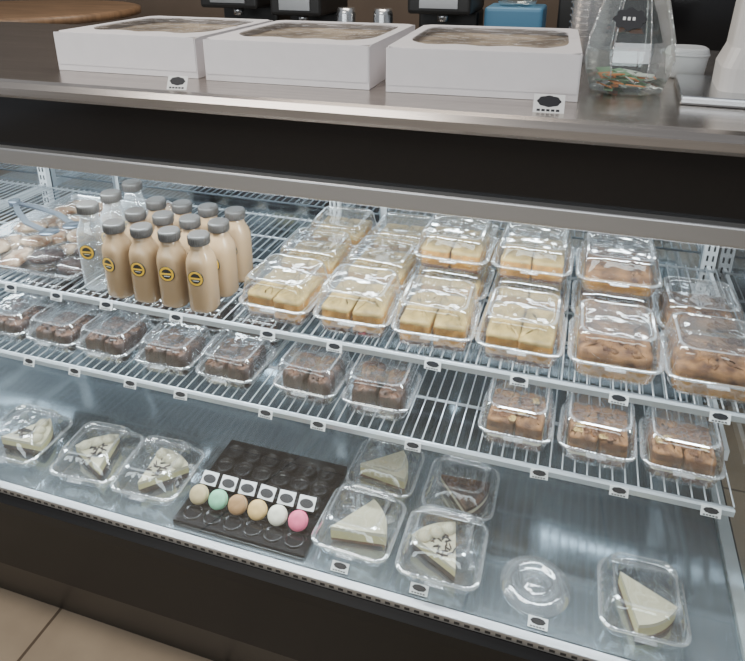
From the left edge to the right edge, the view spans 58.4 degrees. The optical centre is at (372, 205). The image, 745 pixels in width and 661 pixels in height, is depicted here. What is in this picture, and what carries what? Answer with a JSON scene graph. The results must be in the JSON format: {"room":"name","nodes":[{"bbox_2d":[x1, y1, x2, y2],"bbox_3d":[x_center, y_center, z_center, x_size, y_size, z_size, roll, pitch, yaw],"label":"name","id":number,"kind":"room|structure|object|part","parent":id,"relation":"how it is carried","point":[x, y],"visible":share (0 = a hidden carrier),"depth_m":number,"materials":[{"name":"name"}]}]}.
{"room":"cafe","nodes":[
{"label":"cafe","id":0,"kind":"room"},
{"bbox_2d":[0,0,558,29],"bbox_3d":[0.603,-1.290,3.290,9.000,3.000,0.100,7,22,16],"label":"wall","id":1,"kind":"structure","parent":0,"point":[364,9],"depth_m":3.56,"materials":[{"name":"paint"}]},
{"bbox_2d":[0,402,744,660],"bbox_3d":[-0.537,1.434,0.521,9.000,0.050,7.600,7,22,16],"label":"floor","id":2,"kind":"structure","parent":0,"point":[31,629],"depth_m":1.56,"materials":[{"name":"tile"}]},
{"bbox_2d":[0,0,140,23],"bbox_3d":[-1.467,-0.247,3.022,0.940,1.255,0.940,7,22,16],"label":"bar table","id":3,"kind":"object","parent":2,"relation":"on","point":[28,11],"visible":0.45,"depth_m":2.67,"materials":[{"name":"brown wood"}]},
{"bbox_2d":[0,21,744,660],"bbox_3d":[-0.430,0.266,1.652,2.605,1.299,0.955,7,22,16],"label":"display case","id":4,"kind":"object","parent":2,"relation":"on","point":[628,171],"visible":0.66,"depth_m":1.22,"materials":[{"name":"metal"}]},
{"bbox_2d":[0,404,72,467],"bbox_3d":[-0.766,0.502,1.469,0.150,0.069,0.161,6,22,16],"label":"slice","id":5,"kind":"object","parent":4,"relation":"on","point":[37,438],"visible":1,"depth_m":1.47,"materials":[{"name":"beige food"}]},
{"bbox_2d":[49,421,143,487],"bbox_3d":[-0.585,0.523,1.415,0.150,0.069,0.161,5,22,13],"label":"slice","id":6,"kind":"object","parent":4,"relation":"on","point":[97,453],"visible":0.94,"depth_m":1.42,"materials":[{"name":"beige food"}]},
{"bbox_2d":[110,435,204,505],"bbox_3d":[-0.442,0.540,1.373,0.150,0.069,0.161,5,22,13],"label":"slice","id":7,"kind":"object","parent":4,"relation":"on","point":[167,467],"visible":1,"depth_m":1.37,"materials":[{"name":"beige food"}]},
{"bbox_2d":[53,16,272,78],"bbox_3d":[-0.413,-0.337,1.379,0.307,0.072,0.321,7,22,16],"label":"box","id":8,"kind":"object","parent":4,"relation":"on","point":[149,45],"visible":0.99,"depth_m":1.25,"materials":[{"name":"white cardboard"}]},
{"bbox_2d":[173,440,346,558],"bbox_3d":[-0.220,0.566,1.343,0.275,0.044,0.235,7,22,16],"label":"tray","id":9,"kind":"object","parent":4,"relation":"on","point":[259,496],"visible":1,"depth_m":1.31,"materials":[{"name":"black plastic"}]},
{"bbox_2d":[203,20,414,89],"bbox_3d":[-0.105,-0.301,1.287,0.305,0.072,0.331,6,22,15],"label":"box","id":10,"kind":"object","parent":4,"relation":"on","point":[348,55],"visible":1,"depth_m":1.15,"materials":[{"name":"white cardboard"}]},
{"bbox_3d":[-0.611,0.598,1.330,2.515,0.015,0.018,7,22,16],"label":"glass trim","id":11,"kind":"part","parent":4,"relation":"part of","materials":[{"name":"grey"}]},
{"bbox_2d":[311,481,406,566],"bbox_3d":[-0.024,0.588,1.245,0.150,0.073,0.161,7,23,18],"label":"slice","id":12,"kind":"object","parent":4,"relation":"on","point":[367,525],"visible":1,"depth_m":1.24,"materials":[{"name":"beige food"}]},
{"bbox_2d":[0,263,734,518],"bbox_3d":[-0.484,0.264,1.671,2.454,0.030,0.604,7,22,16],"label":"wire shelf","id":13,"kind":"object","parent":4,"relation":"attached to","point":[709,509],"visible":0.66,"depth_m":1.29,"materials":[{"name":"grey metal"}]},
{"bbox_2d":[0,292,57,342],"bbox_3d":[-0.829,0.255,1.551,0.135,0.069,0.145,6,22,16],"label":"packaged brownies","id":14,"kind":"object","parent":13,"relation":"on","point":[17,313],"visible":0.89,"depth_m":1.54,"materials":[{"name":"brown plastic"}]},
{"bbox_2d":[21,274,93,308],"bbox_3d":[-0.801,0.200,1.692,0.135,0.069,0.145,7,22,16],"label":"packaged brownies","id":15,"kind":"object","parent":13,"relation":"on","point":[35,297],"visible":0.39,"depth_m":1.66,"materials":[{"name":"clear plastic"}]},
{"bbox_2d":[26,299,106,353],"bbox_3d":[-0.695,0.271,1.511,0.135,0.069,0.145,7,23,18],"label":"packaged brownies","id":16,"kind":"object","parent":13,"relation":"on","point":[63,332],"visible":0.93,"depth_m":1.49,"materials":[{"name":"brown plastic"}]},
{"bbox_2d":[67,269,131,316],"bbox_3d":[-0.668,0.215,1.652,0.135,0.069,0.145,6,22,14],"label":"packaged brownies","id":17,"kind":"object","parent":13,"relation":"on","point":[81,306],"visible":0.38,"depth_m":1.63,"materials":[{"name":"clear plastic"}]},
{"bbox_2d":[76,310,156,364],"bbox_3d":[-0.567,0.286,1.473,0.135,0.069,0.145,8,23,19],"label":"packaged brownies","id":18,"kind":"object","parent":13,"relation":"on","point":[118,337],"visible":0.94,"depth_m":1.45,"materials":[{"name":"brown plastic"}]},
{"bbox_2d":[119,296,187,327],"bbox_3d":[-0.525,0.232,1.610,0.135,0.069,0.145,7,22,17],"label":"packaged brownies","id":19,"kind":"object","parent":13,"relation":"on","point":[155,320],"visible":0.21,"depth_m":1.57,"materials":[{"name":"clear plastic"}]},
{"bbox_2d":[135,318,214,376],"bbox_3d":[-0.424,0.302,1.430,0.134,0.069,0.145,6,22,15],"label":"packaged brownies","id":20,"kind":"object","parent":13,"relation":"on","point":[179,354],"visible":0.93,"depth_m":1.40,"materials":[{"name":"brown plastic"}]},
{"bbox_2d":[175,292,243,337],"bbox_3d":[-0.382,0.249,1.567,0.134,0.069,0.145,6,22,14],"label":"packaged brownies","id":21,"kind":"object","parent":13,"relation":"on","point":[190,326],"visible":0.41,"depth_m":1.54,"materials":[{"name":"clear plastic"}]},
{"bbox_2d":[195,329,275,389],"bbox_3d":[-0.286,0.319,1.389,0.135,0.069,0.145,7,22,17],"label":"packaged brownies","id":22,"kind":"object","parent":13,"relation":"on","point":[238,364],"visible":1,"depth_m":1.37,"materials":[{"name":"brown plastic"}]},
{"bbox_2d":[228,300,294,348],"bbox_3d":[-0.249,0.264,1.528,0.135,0.069,0.145,7,22,17],"label":"packaged brownies","id":23,"kind":"object","parent":13,"relation":"on","point":[244,336],"visible":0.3,"depth_m":1.50,"materials":[{"name":"clear plastic"}]},
{"bbox_2d":[273,341,353,406],"bbox_3d":[-0.118,0.332,1.342,0.137,0.079,0.148,7,23,18],"label":"packaged brownies","id":24,"kind":"object","parent":13,"relation":"on","point":[313,377],"visible":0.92,"depth_m":1.32,"materials":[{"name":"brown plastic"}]},
{"bbox_2d":[341,353,421,420],"bbox_3d":[0.019,0.348,1.301,0.137,0.079,0.148,6,22,16],"label":"packaged brownies","id":25,"kind":"object","parent":13,"relation":"on","point":[391,393],"visible":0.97,"depth_m":1.28,"materials":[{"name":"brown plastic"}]},
{"bbox_2d":[478,378,555,452],"bbox_3d":[0.266,0.378,1.220,0.132,0.083,0.143,7,22,17],"label":"bar","id":26,"kind":"object","parent":13,"relation":"on","point":[507,414],"visible":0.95,"depth_m":1.20,"materials":[{"name":"brown food"}]},
{"bbox_2d":[557,392,636,470],"bbox_3d":[0.399,0.393,1.180,0.132,0.083,0.143,7,23,18],"label":"container","id":27,"kind":"object","parent":13,"relation":"on","point":[605,437],"visible":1,"depth_m":1.16,"materials":[{"name":"brown food"}]},
{"bbox_2d":[638,406,725,488],"bbox_3d":[0.529,0.408,1.142,0.132,0.083,0.143,7,22,17],"label":"container","id":28,"kind":"object","parent":13,"relation":"on","point":[686,450],"visible":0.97,"depth_m":1.12,"materials":[{"name":"brown food"}]},
{"bbox_2d":[0,179,744,424],"bbox_3d":[-0.476,0.110,1.625,2.461,0.030,0.574,7,22,16],"label":"wire shelf","id":29,"kind":"object","parent":4,"relation":"attached to","point":[716,415],"visible":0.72,"depth_m":1.26,"materials":[{"name":"grey metal"}]},
{"bbox_2d":[0,193,173,280],"bbox_3d":[-0.741,0.037,1.650,0.382,0.095,0.440,7,22,16],"label":"plastic bags","id":30,"kind":"object","parent":29,"relation":"on","point":[42,241],"visible":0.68,"depth_m":1.57,"materials":[{"name":"clear plastic"}]},
{"bbox_2d":[76,200,105,290],"bbox_3d":[-0.583,0.082,1.392,0.055,0.190,0.057,5,22,12],"label":"milk bottle","id":31,"kind":"object","parent":29,"relation":"on","point":[85,207],"visible":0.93,"depth_m":1.36,"materials":[{"name":"grey"}]},
{"bbox_2d":[100,189,124,240],"bbox_3d":[-0.560,0.058,1.453,0.055,0.190,0.058,8,23,19],"label":"milk bottle","id":32,"kind":"object","parent":29,"relation":"on","point":[108,196],"visible":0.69,"depth_m":1.41,"materials":[{"name":"grey plastic"}]},
{"bbox_2d":[101,218,133,298],"bbox_3d":[-0.522,0.107,1.367,0.055,0.162,0.057,9,23,22],"label":"milk bottle","id":33,"kind":"object","parent":29,"relation":"on","point":[116,244],"visible":0.97,"depth_m":1.35,"materials":[{"name":"brown plastic"}]},
{"bbox_2d":[121,179,145,226],"bbox_3d":[-0.536,0.034,1.515,0.055,0.190,0.057,9,23,21],"label":"milk bottle","id":34,"kind":"object","parent":29,"relation":"on","point":[130,185],"visible":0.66,"depth_m":1.47,"materials":[{"name":"grey plastic"}]},
{"bbox_2d":[124,207,146,241],"bbox_3d":[-0.499,0.084,1.427,0.055,0.162,0.057,5,22,14],"label":"milk bottle","id":35,"kind":"object","parent":29,"relation":"on","point":[133,215],"visible":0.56,"depth_m":1.39,"materials":[{"name":"brown"}]},
{"bbox_2d":[129,222,160,302],"bbox_3d":[-0.460,0.114,1.349,0.055,0.162,0.056,6,22,14],"label":"milk bottle","id":36,"kind":"object","parent":29,"relation":"on","point":[143,249],"visible":0.96,"depth_m":1.33,"materials":[{"name":"brown"}]},
{"bbox_2d":[145,196,166,230],"bbox_3d":[-0.475,0.060,1.486,0.055,0.162,0.057,5,22,13],"label":"milk bottle","id":37,"kind":"object","parent":29,"relation":"on","point":[155,203],"visible":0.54,"depth_m":1.45,"materials":[{"name":"brown"}]},
{"bbox_2d":[152,210,173,246],"bbox_3d":[-0.435,0.091,1.408,0.055,0.162,0.057,5,22,12],"label":"milk bottle","id":38,"kind":"object","parent":29,"relation":"on","point":[161,218],"visible":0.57,"depth_m":1.37,"materials":[{"name":"brown"}]},
{"bbox_2d":[156,226,188,307],"bbox_3d":[-0.399,0.121,1.331,0.055,0.162,0.057,5,22,12],"label":"milk bottle","id":39,"kind":"object","parent":29,"relation":"on","point":[171,255],"visible":0.98,"depth_m":1.31,"materials":[{"name":"brown"}]},
{"bbox_2d":[171,199,192,231],"bbox_3d":[-0.413,0.068,1.468,0.055,0.162,0.057,5,22,13],"label":"milk bottle","id":40,"kind":"object","parent":29,"relation":"on","point":[180,207],"visible":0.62,"depth_m":1.43,"materials":[{"name":"brown"}]},
{"bbox_2d":[179,214,200,253],"bbox_3d":[-0.374,0.098,1.390,0.055,0.162,0.057,6,22,14],"label":"milk bottle","id":41,"kind":"object","parent":29,"relation":"on","point":[188,223],"visible":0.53,"depth_m":1.36,"materials":[{"name":"brown plastic"}]},
{"bbox_2d":[185,230,220,312],"bbox_3d":[-0.336,0.129,1.312,0.055,0.162,0.057,5,22,13],"label":"milk bottle","id":42,"kind":"object","parent":29,"relation":"on","point":[201,266],"visible":1,"depth_m":1.29,"materials":[{"name":"brown"}]},
{"bbox_2d":[197,202,218,232],"bbox_3d":[-0.352,0.075,1.450,0.055,0.162,0.056,6,22,16],"label":"milk bottle","id":43,"kind":"object","parent":29,"relation":"on","point":[206,211],"visible":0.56,"depth_m":1.42,"materials":[{"name":"brown"}]},
{"bbox_2d":[207,217,238,297],"bbox_3d":[-0.311,0.105,1.371,0.055,0.162,0.058,7,23,18],"label":"milk bottle","id":44,"kind":"object","parent":29,"relation":"on","point":[223,245],"visible":0.8,"depth_m":1.35,"materials":[{"name":"brown plastic"}]},
{"bbox_2d":[224,206,253,282],"bbox_3d":[-0.291,0.082,1.431,0.055,0.162,0.057,6,22,16],"label":"milk bottle","id":45,"kind":"object","parent":29,"relation":"on","point":[239,230],"visible":0.68,"depth_m":1.41,"materials":[{"name":"brown plastic"}]},
{"bbox_2d":[238,254,327,325],"bbox_3d":[-0.172,0.164,1.324,0.152,0.085,0.163,7,23,18],"label":"container","id":46,"kind":"object","parent":29,"relation":"on","point":[286,296],"visible":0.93,"depth_m":1.29,"materials":[{"name":"clear plastic"}]},
{"bbox_2d":[274,227,353,282],"bbox_3d":[-0.125,0.110,1.472,0.152,0.077,0.163,6,22,15],"label":"container","id":47,"kind":"object","parent":29,"relation":"on","point":[333,255],"visible":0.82,"depth_m":1.45,"materials":[{"name":"clear plastic"}]},
{"bbox_2d":[305,205,376,252],"bbox_3d":[-0.072,0.057,1.616,0.152,0.071,0.163,6,22,15],"label":"container","id":48,"kind":"object","parent":29,"relation":"on","point":[357,229],"visible":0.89,"depth_m":1.59,"materials":[{"name":"clear plastic"}]},
{"bbox_2d":[313,264,403,338],"bbox_3d":[-0.025,0.181,1.280,0.152,0.085,0.163,6,22,15],"label":"container","id":49,"kind":"object","parent":29,"relation":"on","point":[369,309],"visible":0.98,"depth_m":1.25,"materials":[{"name":"clear plastic"}]},
{"bbox_2d":[340,235,421,290],"bbox_3d":[0.022,0.127,1.428,0.152,0.077,0.163,7,23,18],"label":"container","id":50,"kind":"object","parent":29,"relation":"on","point":[406,265],"visible":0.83,"depth_m":1.40,"materials":[{"name":"clear plastic"}]},
{"bbox_2d":[367,212,435,260],"bbox_3d":[0.074,0.074,1.572,0.152,0.071,0.163,6,22,15],"label":"container","id":51,"kind":"object","parent":29,"relation":"on","point":[404,232],"visible":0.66,"depth_m":1.55,"materials":[{"name":"clear plastic"}]},
{"bbox_2d":[391,275,481,352],"bbox_3d":[0.121,0.198,1.237,0.152,0.085,0.163,6,22,14],"label":"container","id":52,"kind":"object","parent":29,"relation":"on","point":[444,320],"visible":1,"depth_m":1.20,"materials":[{"name":"clear plastic"}]},
{"bbox_2d":[413,256,494,302],"bbox_3d":[0.171,0.146,1.385,0.152,0.074,0.163,7,22,17],"label":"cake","id":53,"kind":"object","parent":29,"relation":"on","point":[483,280],"visible":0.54,"depth_m":1.35,"materials":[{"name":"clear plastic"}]},
{"bbox_2d":[413,213,497,274],"bbox_3d":[0.171,0.075,1.357,0.152,0.074,0.163,7,22,17],"label":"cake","id":54,"kind":"object","parent":53,"relation":"on","point":[466,251],"visible":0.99,"depth_m":1.32,"materials":[{"name":"beige food"}]},
{"bbox_2d":[444,220,504,267],"bbox_3d":[0.220,0.091,1.529,0.152,0.071,0.163,7,22,17],"label":"container","id":55,"kind":"object","parent":29,"relation":"on","point":[498,235],"visible":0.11,"depth_m":1.53,"materials":[{"name":"clear plastic"}]},
{"bbox_2d":[475,286,567,368],"bbox_3d":[0.269,0.215,1.193,0.152,0.085,0.163,7,22,17],"label":"container","id":56,"kind":"object","parent":29,"relation":"on","point":[530,340],"visible":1,"depth_m":1.16,"materials":[{"name":"beige food"}]},
{"bbox_2d":[489,265,570,318],"bbox_3d":[0.319,0.163,1.341,0.152,0.074,0.163,7,22,17],"label":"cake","id":57,"kind":"object","parent":29,"relation":"on","point":[537,300],"visible":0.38,"depth_m":1.30,"materials":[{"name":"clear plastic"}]},
{"bbox_2d":[491,222,574,285],"bbox_3d":[0.319,0.092,1.313,0.152,0.074,0.163,7,23,18],"label":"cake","id":58,"kind":"object","parent":57,"relation":"on","point":[522,257],"visible":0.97,"depth_m":1.28,"materials":[{"name":"beige food"}]},
{"bbox_2d":[503,227,567,264],"bbox_3d":[0.368,0.108,1.485,0.152,0.071,0.163,7,22,16],"label":"container","id":59,"kind":"object","parent":29,"relation":"on","point":[513,230],"visible":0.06,"depth_m":1.51,"materials":[{"name":"clear plastic"}]},
{"bbox_2d":[571,267,654,326],"bbox_3d":[0.467,0.180,1.297,0.152,0.074,0.163,6,22,16],"label":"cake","id":60,"kind":"object","parent":29,"relation":"on","point":[597,309],"visible":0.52,"depth_m":1.26,"materials":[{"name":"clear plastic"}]},
{"bbox_2d":[576,231,662,297],"bbox_3d":[0.467,0.109,1.269,0.152,0.074,0.163,6,22,15],"label":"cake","id":61,"kind":"object","parent":60,"relation":"on","point":[607,269],"visible":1,"depth_m":1.24,"materials":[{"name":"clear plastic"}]},
{"bbox_2d":[567,299,663,385],"bbox_3d":[0.417,0.232,1.149,0.152,0.085,0.163,6,22,16],"label":"container","id":62,"kind":"object","parent":29,"relation":"on","point":[622,351],"visible":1,"depth_m":1.12,"materials":[{"name":"brown food"}]},
{"bbox_2d":[651,276,744,339],"bbox_3d":[0.612,0.197,1.254,0.152,0.074,0.163,6,22,15],"label":"container","id":63,"kind":"object","parent":29,"relation":"on","point":[666,302],"visible":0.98,"depth_m":1.23,"materials":[{"name":"clear plastic"}]},
{"bbox_2d":[659,312,744,402],"bbox_3d":[0.562,0.249,1.106,0.152,0.085,0.163,6,22,16],"label":"container","id":64,"kind":"object","parent":29,"relation":"on","point":[708,365],"visible":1,"depth_m":1.08,"materials":[{"name":"brown food"}]},
{"bbox_3d":[-0.549,-0.084,1.219,2.545,0.030,0.033,7,22,16],"label":"glass trim","id":65,"kind":"part","parent":4,"relation":"part of","materials":[{"name":"grey"}]},
{"bbox_2d":[0,21,744,156],"bbox_3d":[-0.405,-0.330,1.503,2.605,0.030,0.791,7,22,16],"label":"countertop","id":66,"kind":"structure","parent":4,"relation":"on","point":[29,66],"depth_m":1.04,"materials":[{"name":"silver metal"}]},
{"bbox_2d":[345,437,424,500],"bbox_3d":[0.028,0.539,1.382,0.143,0.065,0.154,7,22,17],"label":"slice","id":67,"kind":"object","parent":4,"relation":"on","point":[391,470],"visible":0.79,"depth_m":1.37,"materials":[{"name":"beige food"}]},
{"bbox_2d":[395,504,488,593],"bbox_3d":[0.126,0.608,1.193,0.150,0.073,0.161,6,22,16],"label":"slice","id":68,"kind":"object","parent":4,"relation":"on","point":[436,542],"visible":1,"depth_m":1.20,"materials":[{"name":"white food"}]},
{"bbox_2d":[421,454,500,523],"bbox_3d":[0.178,0.559,1.329,0.143,0.065,0.154,6,22,16],"label":"slice","id":69,"kind":"object","parent":4,"relation":"on","point":[471,496],"visible":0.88,"depth_m":1.32,"materials":[{"name":"brown food"}]},
{"bbox_2d":[386,25,582,101],"bbox_3d":[0.212,-0.268,1.203,0.304,0.072,0.341,6,22,14],"label":"box","id":70,"kind":"object","parent":4,"relation":"on","point":[458,60],"visible":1,"depth_m":1.06,"materials":[{"name":"white cardboard"}]},
{"bbox_2d":[500,555,570,617],"bbox_3d":[0.283,0.656,1.158,0.120,0.012,0.120,7,22,16],"label":"lid","id":71,"kind":"object","parent":4,"relation":"on","point":[511,563],"visible":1,"depth_m":1.17,"materials":[{"name":"plastic"}]},
{"bbox_2d":[569,0,611,62],"bbox_3d":[0.445,-0.397,1.361,0.078,0.197,0.078,7,22,16],"label":"plastic cups","id":72,"kind":"object","parent":4,"relation":"on","point":[594,56],"visible":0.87,"depth_m":1.35,"materials":[{"name":"plastic"}]},
{"bbox_2d":[585,0,675,96],"bbox_3d":[0.420,-0.309,1.065,0.137,0.250,0.137,7,22,16],"label":"jar","id":73,"kind":"object","parent":4,"relation":"on","point":[629,19],"visible":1,"depth_m":1.09,"materials":[{"name":"clear glass"}]},
{"bbox_2d":[597,552,691,649],"bbox_3d":[0.446,0.647,1.099,0.140,0.069,0.151,6,22,15],"label":"slice","id":74,"kind":"object","parent":4,"relation":"on","point":[650,614],"visible":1,"depth_m":1.09,"materials":[{"name":"beige food"}]},
{"bbox_2d":[665,44,710,77],"bbox_3d":[0.573,-0.264,1.217,0.075,0.054,0.075,7,22,16],"label":"caddy","id":75,"kind":"object","parent":4,"relation":"on","point":[690,59],"visible":0.82,"depth_m":1.19,"materials":[{"name":"white ceramic"}]},
{"bbox_2d":[674,0,744,108],"bbox_3d":[0.622,-0.292,1.007,0.260,0.260,0.200,8,23,19],"label":"payment terminal","id":76,"kind":"object","parent":4,"relation":"on","point":[725,88],"visible":1,"depth_m":1.02,"materials":[{"name":"white plastic"}]},
{"bbox_3d":[0.693,0.299,1.226,0.022,0.688,0.813,7,22,16],"label":"panel","id":77,"kind":"part","parent":4,"relation":"part of","materials":[{"name":"clear glass"}]},
{"bbox_2d":[701,246,744,408],"bbox_3d":[0.610,0.063,2.662,3.230,0.940,0.711,7,22,16],"label":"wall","id":78,"kind":"structure","parent":2,"relation":"on","point":[730,263],"depth_m":2.16,"materials":[{"name":"paint"}]},
{"bbox_2d":[201,0,289,20],"bbox_3d":[-0.494,-0.678,2.663,0.240,0.440,0.305,7,22,16],"label":"coffee brewer","id":79,"kind":"object","parent":78,"relation":"on","point":[240,9],"visible":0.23,"depth_m":2.55,"materials":[{"name":"black"}]},
{"bbox_2d":[270,0,347,21],"bbox_3d":[-0.237,-0.639,2.590,0.200,0.420,0.305,7,22,16],"label":"coffee brewer","id":80,"kind":"object","parent":78,"relation":"on","point":[302,10],"visible":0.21,"depth_m":2.42,"materials":[{"name":"black"}]},
{"bbox_2d":[337,7,355,21],"bbox_3d":[-0.090,-0.550,2.459,0.100,0.350,0.116,-15,26,-34],"label":"thermal carafe","id":81,"kind":"object","parent":78,"relation":"on","point":[344,14],"visible":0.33,"depth_m":2.38,"materials":[{"name":"silver metal"}]},
{"bbox_2d":[373,8,392,23],"bbox_3d":[0.043,-0.535,2.420,0.100,0.350,0.116,-15,26,-34],"label":"thermal carafe","id":82,"kind":"object","parent":78,"relation":"on","point":[381,15],"visible":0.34,"depth_m":2.35,"materials":[{"name":"silver metal"}]},
{"bbox_2d":[408,0,483,27],"bbox_3d":[0.268,-0.590,2.437,0.220,0.440,0.305,7,22,16],"label":"espresso machine","id":83,"kind":"object","parent":78,"relation":"on","point":[431,12],"visible":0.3,"depth_m":2.28,"materials":[{"name":"black"}]},
{"bbox_2d":[484,0,546,27],"bbox_3d":[0.512,-0.628,2.397,0.200,0.540,0.200,7,22,16],"label":"water dispenser","id":84,"kind":"object","parent":78,"relation":"on","point":[500,14],"visible":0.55,"depth_m":2.29,"materials":[{"name":"blue plastic"}]},
{"bbox_2d":[557,0,735,50],"bbox_3d":[0.980,-0.755,2.297,0.640,0.850,0.065,7,22,16],"label":"screen","id":85,"kind":"object","parent":78,"relation":"on","point":[706,23],"visible":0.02,"depth_m":2.30,"materials":[{"name":"black"}]}
]}

